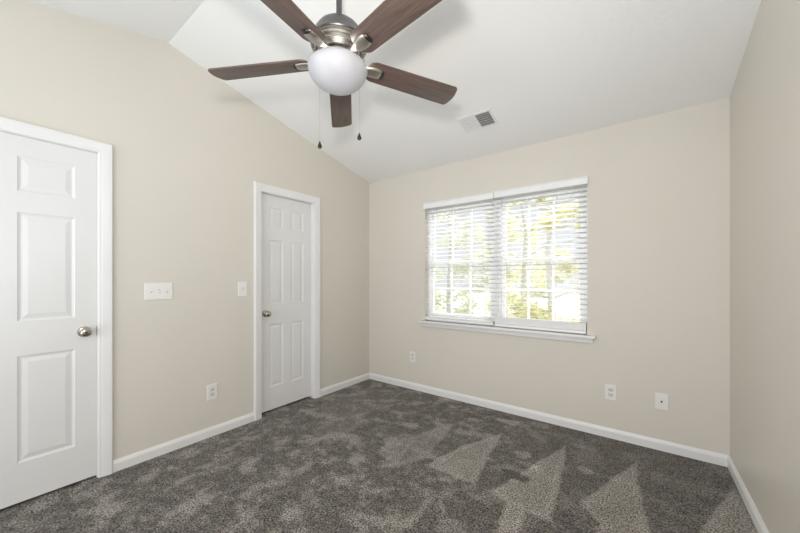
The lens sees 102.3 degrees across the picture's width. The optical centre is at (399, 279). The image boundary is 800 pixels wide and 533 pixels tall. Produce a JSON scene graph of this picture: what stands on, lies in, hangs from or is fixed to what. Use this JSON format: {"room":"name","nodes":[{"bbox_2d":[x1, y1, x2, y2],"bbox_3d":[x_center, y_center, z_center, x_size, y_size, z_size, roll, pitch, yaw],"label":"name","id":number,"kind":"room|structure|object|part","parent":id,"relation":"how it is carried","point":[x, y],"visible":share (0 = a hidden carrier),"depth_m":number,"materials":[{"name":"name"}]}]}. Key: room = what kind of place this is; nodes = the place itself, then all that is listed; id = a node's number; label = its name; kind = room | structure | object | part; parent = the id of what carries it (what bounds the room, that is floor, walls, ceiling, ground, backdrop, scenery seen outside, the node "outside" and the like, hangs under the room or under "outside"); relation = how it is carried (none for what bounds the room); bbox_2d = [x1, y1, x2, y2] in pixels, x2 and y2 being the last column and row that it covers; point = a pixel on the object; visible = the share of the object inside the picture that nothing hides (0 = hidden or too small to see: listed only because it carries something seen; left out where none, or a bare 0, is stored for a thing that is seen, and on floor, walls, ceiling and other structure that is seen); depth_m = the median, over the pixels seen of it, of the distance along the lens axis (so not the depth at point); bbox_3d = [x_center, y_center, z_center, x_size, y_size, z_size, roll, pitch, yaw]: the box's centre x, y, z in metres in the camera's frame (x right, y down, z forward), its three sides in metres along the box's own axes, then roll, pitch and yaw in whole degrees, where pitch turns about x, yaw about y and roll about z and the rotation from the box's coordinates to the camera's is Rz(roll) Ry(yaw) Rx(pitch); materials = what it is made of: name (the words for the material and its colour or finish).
{"room":"empty bedroom","nodes":[
{"label":"empty bedroom","id":0,"kind":"room"},
{"bbox_2d":[0,0,368,459],"bbox_3d":[-1.738,-0.232,2.377,0.150,2.956,4.563,0,0,37],"label":"wall","id":1,"kind":"structure","parent":0,"point":[190,150],"depth_m":2.40,"materials":[{"name":"beige paint"}]},
{"bbox_2d":[0,131,96,508],"bbox_3d":[-2.119,0.218,1.717,0.102,2.020,0.754,0,0,37],"label":"door","id":2,"kind":"structure","parent":1,"relation":"in","point":[48,191],"depth_m":1.85,"materials":[{"name":"white paint"}]},
{"bbox_3d":[-1.912,0.321,1.960,0.056,0.055,0.055,0,0,37],"label":"knob","id":3,"kind":"part","parent":2,"relation":"part of","materials":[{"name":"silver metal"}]},
{"bbox_2d":[0,116,112,477],"bbox_3d":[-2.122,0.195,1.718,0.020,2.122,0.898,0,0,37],"label":"trim","id":4,"kind":"structure","parent":1,"relation":"attached to","point":[104,150],"depth_m":2.04,"materials":[{"name":"white paint"}]},
{"bbox_2d":[145,283,172,299],"bbox_3d":[-1.703,0.083,2.282,0.020,0.118,0.166,0,0,37],"label":"light switch","id":5,"kind":"object","parent":1,"relation":"attached to","point":[153,291],"visible":1,"depth_m":2.28,"materials":[{"name":"white plastic"}]},
{"bbox_2d":[207,383,216,400],"bbox_3d":[-1.496,0.896,2.568,0.009,0.120,0.076,0,0,37],"label":"power outlet","id":6,"kind":"object","parent":1,"relation":"attached to","point":[211,389],"visible":1,"depth_m":2.56,"materials":[{"name":"white plastic"}]},
{"bbox_2d":[113,373,368,472],"bbox_3d":[-1.673,1.214,2.328,0.013,0.084,4.323,0,0,37],"label":"baseboard","id":7,"kind":"structure","parent":1,"relation":"attached to","point":[124,462],"depth_m":2.46,"materials":[{"name":"white paint"}]},
{"bbox_2d":[238,282,246,295],"bbox_3d":[-1.345,0.081,2.762,0.020,0.124,0.078,0,0,37],"label":"light switch","id":8,"kind":"object","parent":1,"relation":"attached to","point":[242,286],"visible":1,"depth_m":2.76,"materials":[{"name":"white plastic"}]},
{"bbox_2d":[262,193,310,412],"bbox_3d":[-1.098,0.216,3.159,0.102,2.016,0.579,0,0,37],"label":"door","id":9,"kind":"structure","parent":1,"relation":"in","point":[286,223],"depth_m":3.17,"materials":[{"name":"white paint"}]},
{"bbox_2d":[254,181,319,420],"bbox_3d":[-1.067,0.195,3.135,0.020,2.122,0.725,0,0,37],"label":"trim","id":10,"kind":"structure","parent":1,"relation":"attached to","point":[259,187],"depth_m":2.90,"materials":[{"name":"white paint"}]},
{"bbox_2d":[0,379,757,532],"bbox_3d":[-0.458,1.275,1.361,3.357,0.062,4.463,0,0,37],"label":"floor","id":11,"kind":"structure","parent":0,"point":[367,456],"depth_m":1.96,"materials":[{"name":"grey carpet"}]},
{"bbox_2d":[28,0,760,182],"bbox_3d":[-0.388,-1.507,1.371,3.457,0.646,4.563,0,0,37],"label":"ceiling","id":12,"kind":"structure","parent":0,"point":[546,70],"depth_m":2.14,"materials":[{"name":"white paint"}]},
{"bbox_2d":[208,0,456,148],"bbox_3d":[-0.286,-1.173,1.518,1.276,0.989,1.280,0,0,37],"label":"ceiling fan","id":13,"kind":"object","parent":12,"relation":"hanging from","point":[339,45],"visible":1,"depth_m":1.47,"materials":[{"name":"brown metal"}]},
{"bbox_3d":[-0.698,-1.051,1.618,0.527,0.007,0.135,0,12,9],"label":"blade","id":14,"kind":"part","parent":13,"relation":"part of","materials":[{"name":"brown wood"}]},
{"bbox_3d":[-0.479,-1.051,1.190,0.135,0.007,0.527,14,6,26],"label":"blade","id":15,"kind":"part","parent":13,"relation":"part of","materials":[{"name":"brown wood"}]},
{"bbox_3d":[-0.299,-0.975,1.554,0.282,0.120,0.282,0,0,37],"label":"lamp shade","id":16,"kind":"part","parent":13,"relation":"part of","materials":[{"name":"white glass"}]},
{"bbox_2d":[310,42,365,59],"bbox_3d":[-0.294,-1.098,1.555,0.274,0.080,0.274,0,0,37],"label":"motor housing","id":17,"kind":"object","parent":13,"relation":"attached to","point":[350,46],"depth_m":1.49,"materials":[{"name":"metal"}]},
{"bbox_3d":[-0.358,-1.051,1.958,0.135,0.007,0.527,-13,2,-9],"label":"blade","id":18,"kind":"part","parent":13,"relation":"part of","materials":[{"name":"brown wood"}]},
{"bbox_3d":[-0.005,-1.051,1.266,0.527,0.007,0.135,0,-12,45],"label":"blade","id":19,"kind":"part","parent":13,"relation":"part of","materials":[{"name":"brown wood"}]},
{"bbox_3d":[0.070,-1.051,1.740,0.527,0.007,0.135,0,-12,-27],"label":"blade","id":20,"kind":"part","parent":13,"relation":"part of","materials":[{"name":"brown wood"}]},
{"bbox_2d":[457,109,497,132],"bbox_3d":[0.649,-1.320,2.695,0.284,0.049,0.191,0,0,37],"label":"ceiling vent","id":21,"kind":"object","parent":12,"relation":"in","point":[483,119],"visible":1,"depth_m":2.69,"materials":[{"name":"white metal"}]},
{"bbox_2d":[369,97,729,455],"bbox_3d":[0.939,0.017,3.153,3.217,2.458,0.120,0,0,37],"label":"wall","id":22,"kind":"structure","parent":0,"point":[658,186],"depth_m":2.51,"materials":[{"name":"beige paint"}]},
{"bbox_2d":[410,351,415,361],"bbox_3d":[0.144,0.878,3.665,0.076,0.120,0.009,0,0,37],"label":"power outlet","id":23,"kind":"object","parent":22,"relation":"attached to","point":[412,354],"visible":1,"depth_m":3.66,"materials":[{"name":"white plastic"}]},
{"bbox_2d":[428,199,494,325],"bbox_3d":[0.648,-0.187,3.418,0.772,1.285,0.073,0,0,37],"label":"window","id":24,"kind":"structure","parent":22,"relation":"in","point":[431,287],"depth_m":3.42,"materials":[{"name":"white plastic"}]},
{"bbox_2d":[423,192,494,324],"bbox_3d":[0.593,-0.199,3.346,0.789,1.277,0.068,0,0,37],"label":"window blind","id":25,"kind":"object","parent":24,"relation":"attached to","point":[482,198],"visible":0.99,"depth_m":3.30,"materials":[{"name":"white plastic"}]},
{"bbox_3d":[0.601,0.429,3.349,0.768,0.022,0.052,0,0,37],"label":"rail","id":26,"kind":"part","parent":25,"relation":"part of","materials":[{"name":"white plastic"}]},
{"bbox_3d":[0.824,-0.185,3.183,0.002,1.205,0.054,0,0,37],"label":"ladder cord","id":27,"kind":"part","parent":25,"relation":"part of","materials":[{"name":"white fabric"}]},
{"bbox_3d":[0.644,0.115,3.412,0.728,0.638,0.026,0,0,37],"label":"sash","id":28,"kind":"part","parent":24,"relation":"part of","materials":[{"name":"white plastic"}]},
{"bbox_2d":[434,264,489,314],"bbox_3d":[0.644,0.100,3.412,0.652,0.528,0.014,0,0,37],"label":"grille","id":29,"kind":"object","parent":24,"relation":"attached to","point":[441,313],"depth_m":3.47,"materials":[{"name":"white plastic"}]},
{"bbox_3d":[0.660,-0.486,3.434,0.728,0.643,0.026,0,0,37],"label":"sash","id":30,"kind":"part","parent":24,"relation":"part of","materials":[{"name":"white plastic"}]},
{"bbox_2d":[435,206,489,259],"bbox_3d":[0.660,-0.486,3.434,0.652,0.563,0.014,0,0,37],"label":"grille","id":31,"kind":"object","parent":24,"relation":"attached to","point":[471,222],"depth_m":3.47,"materials":[{"name":"white plastic"}]},
{"bbox_2d":[495,198,498,315],"bbox_3d":[0.968,-0.187,3.175,0.030,1.285,0.080,0,0,37],"label":"trim","id":32,"kind":"structure","parent":22,"relation":"attached to","point":[496,201],"depth_m":3.15,"materials":[{"name":"white paint"}]},
{"bbox_2d":[418,320,595,343],"bbox_3d":[0.906,0.486,3.111,1.690,0.064,0.114,0,0,37],"label":"trim","id":33,"kind":"structure","parent":22,"relation":"attached to","point":[554,335],"depth_m":2.98,"materials":[{"name":"white paint"}]},
{"bbox_2d":[499,184,586,333],"bbox_3d":[1.285,-0.187,2.943,0.756,1.285,0.073,0,0,37],"label":"window","id":34,"kind":"structure","parent":22,"relation":"in","point":[583,282],"depth_m":2.89,"materials":[{"name":"white plastic"}]},
{"bbox_2d":[493,176,587,333],"bbox_3d":[1.227,-0.197,2.873,0.784,1.286,0.068,0,0,37],"label":"window blind","id":35,"kind":"object","parent":34,"relation":"attached to","point":[525,323],"visible":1,"depth_m":2.85,"materials":[{"name":"white plastic"}]},
{"bbox_3d":[1.006,-0.184,3.046,0.002,1.212,0.054,0,0,37],"label":"ladder cord","id":36,"kind":"part","parent":35,"relation":"part of","materials":[{"name":"white fabric"}]},
{"bbox_3d":[1.228,0.434,2.881,0.762,0.024,0.052,0,0,37],"label":"rail","id":37,"kind":"part","parent":35,"relation":"part of","materials":[{"name":"white plastic"}]},
{"bbox_3d":[1.450,-0.184,2.715,0.002,1.212,0.054,0,0,37],"label":"ladder cord","id":38,"kind":"part","parent":35,"relation":"part of","materials":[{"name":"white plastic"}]},
{"bbox_2d":[506,194,575,256],"bbox_3d":[1.297,-0.486,2.960,0.636,0.563,0.014,0,0,37],"label":"grille","id":39,"kind":"object","parent":34,"relation":"attached to","point":[524,197],"depth_m":3.02,"materials":[{"name":"white plastic"}]},
{"bbox_3d":[1.280,0.115,2.938,0.712,0.638,0.026,0,0,37],"label":"sash","id":40,"kind":"part","parent":34,"relation":"part of","materials":[{"name":"white plastic"}]},
{"bbox_2d":[506,261,579,319],"bbox_3d":[1.280,0.100,2.938,0.636,0.528,0.014,0,0,37],"label":"grille","id":41,"kind":"object","parent":34,"relation":"attached to","point":[528,262],"depth_m":2.98,"materials":[{"name":"white plastic"}]},
{"bbox_3d":[1.297,-0.486,2.960,0.712,0.643,0.026,0,0,37],"label":"sash","id":42,"kind":"part","parent":34,"relation":"part of","materials":[{"name":"white plastic"}]},
{"bbox_2d":[369,372,728,466],"bbox_3d":[0.899,1.214,3.100,3.217,0.084,0.013,0,0,37],"label":"baseboard","id":43,"kind":"structure","parent":22,"relation":"attached to","point":[670,447],"depth_m":2.68,"materials":[{"name":"white paint"}]},
{"bbox_2d":[605,384,616,400],"bbox_3d":[1.658,0.888,2.537,0.076,0.120,0.009,0,0,37],"label":"power outlet","id":44,"kind":"object","parent":22,"relation":"attached to","point":[610,390],"visible":1,"depth_m":2.53,"materials":[{"name":"white plastic"}]},
{"bbox_2d":[655,392,667,410],"bbox_3d":[1.905,0.890,2.349,0.077,0.120,0.016,0,0,37],"label":"outlet","id":45,"kind":"object","parent":22,"relation":"attached to","point":[661,400],"visible":1,"depth_m":2.35,"materials":[{"name":"white plastic"}]},
{"bbox_2d":[730,0,799,532],"bbox_3d":[0.950,-0.232,0.375,0.120,2.956,4.563,0,0,37],"label":"wall","id":46,"kind":"structure","parent":0,"point":[765,94],"depth_m":1.49,"materials":[{"name":"beige paint"}]},
{"bbox_2d":[727,456,768,532],"bbox_3d":[0.897,1.214,0.414,0.013,0.084,4.323,0,0,37],"label":"baseboard","id":47,"kind":"structure","parent":46,"relation":"attached to","point":[755,516],"depth_m":1.76,"materials":[{"name":"white paint"}]},
{"label":"outside","id":48,"kind":"structure","parent":0,"visible":0},
{"bbox_2d":[435,290,579,321],"bbox_3d":[13.142,1.996,22.232,60.000,0.300,44.700,0,0,37],"label":"ground","id":49,"kind":"structure","parent":48,"point":[568,296],"depth_m":24.80,"materials":[{"name":"white"}]},
{"bbox_2d":[435,207,483,314],"bbox_3d":[1.631,-0.839,10.722,2.445,5.370,2.189,0,0,37],"label":"slender tree","id":50,"kind":"object","parent":49,"relation":"on","point":[464,294],"visible":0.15,"depth_m":10.57,"materials":[{"name":"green plant"}]},
{"bbox_2d":[435,208,490,314],"bbox_3d":[1.295,-0.524,7.827,2.088,4.742,2.193,0,0,37],"label":"slender tree","id":51,"kind":"object","parent":49,"relation":"on","point":[462,270],"visible":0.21,"depth_m":7.62,"materials":[{"name":"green plant"}]},
{"bbox_2d":[473,203,545,314],"bbox_3d":[4.429,-1.450,12.963,3.040,6.595,3.296,0,0,37],"label":"slender tree","id":52,"kind":"object","parent":49,"relation":"on","point":[487,303],"visible":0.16,"depth_m":12.98,"materials":[{"name":"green plant"}]},
{"bbox_2d":[480,199,557,316],"bbox_3d":[3.460,-0.803,9.505,2.159,5.301,2.321,0,0,23],"label":"leafy tree","id":53,"kind":"object","parent":49,"relation":"on","point":[514,217],"visible":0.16,"depth_m":9.30,"materials":[{"name":"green plant"}]},
{"bbox_2d":[506,194,579,321],"bbox_3d":[3.218,-0.172,6.571,2.323,4.040,2.132,0,0,37],"label":"leafy tree","id":54,"kind":"object","parent":49,"relation":"on","point":[535,312],"visible":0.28,"depth_m":6.65,"materials":[{"name":"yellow plant"}]}
]}

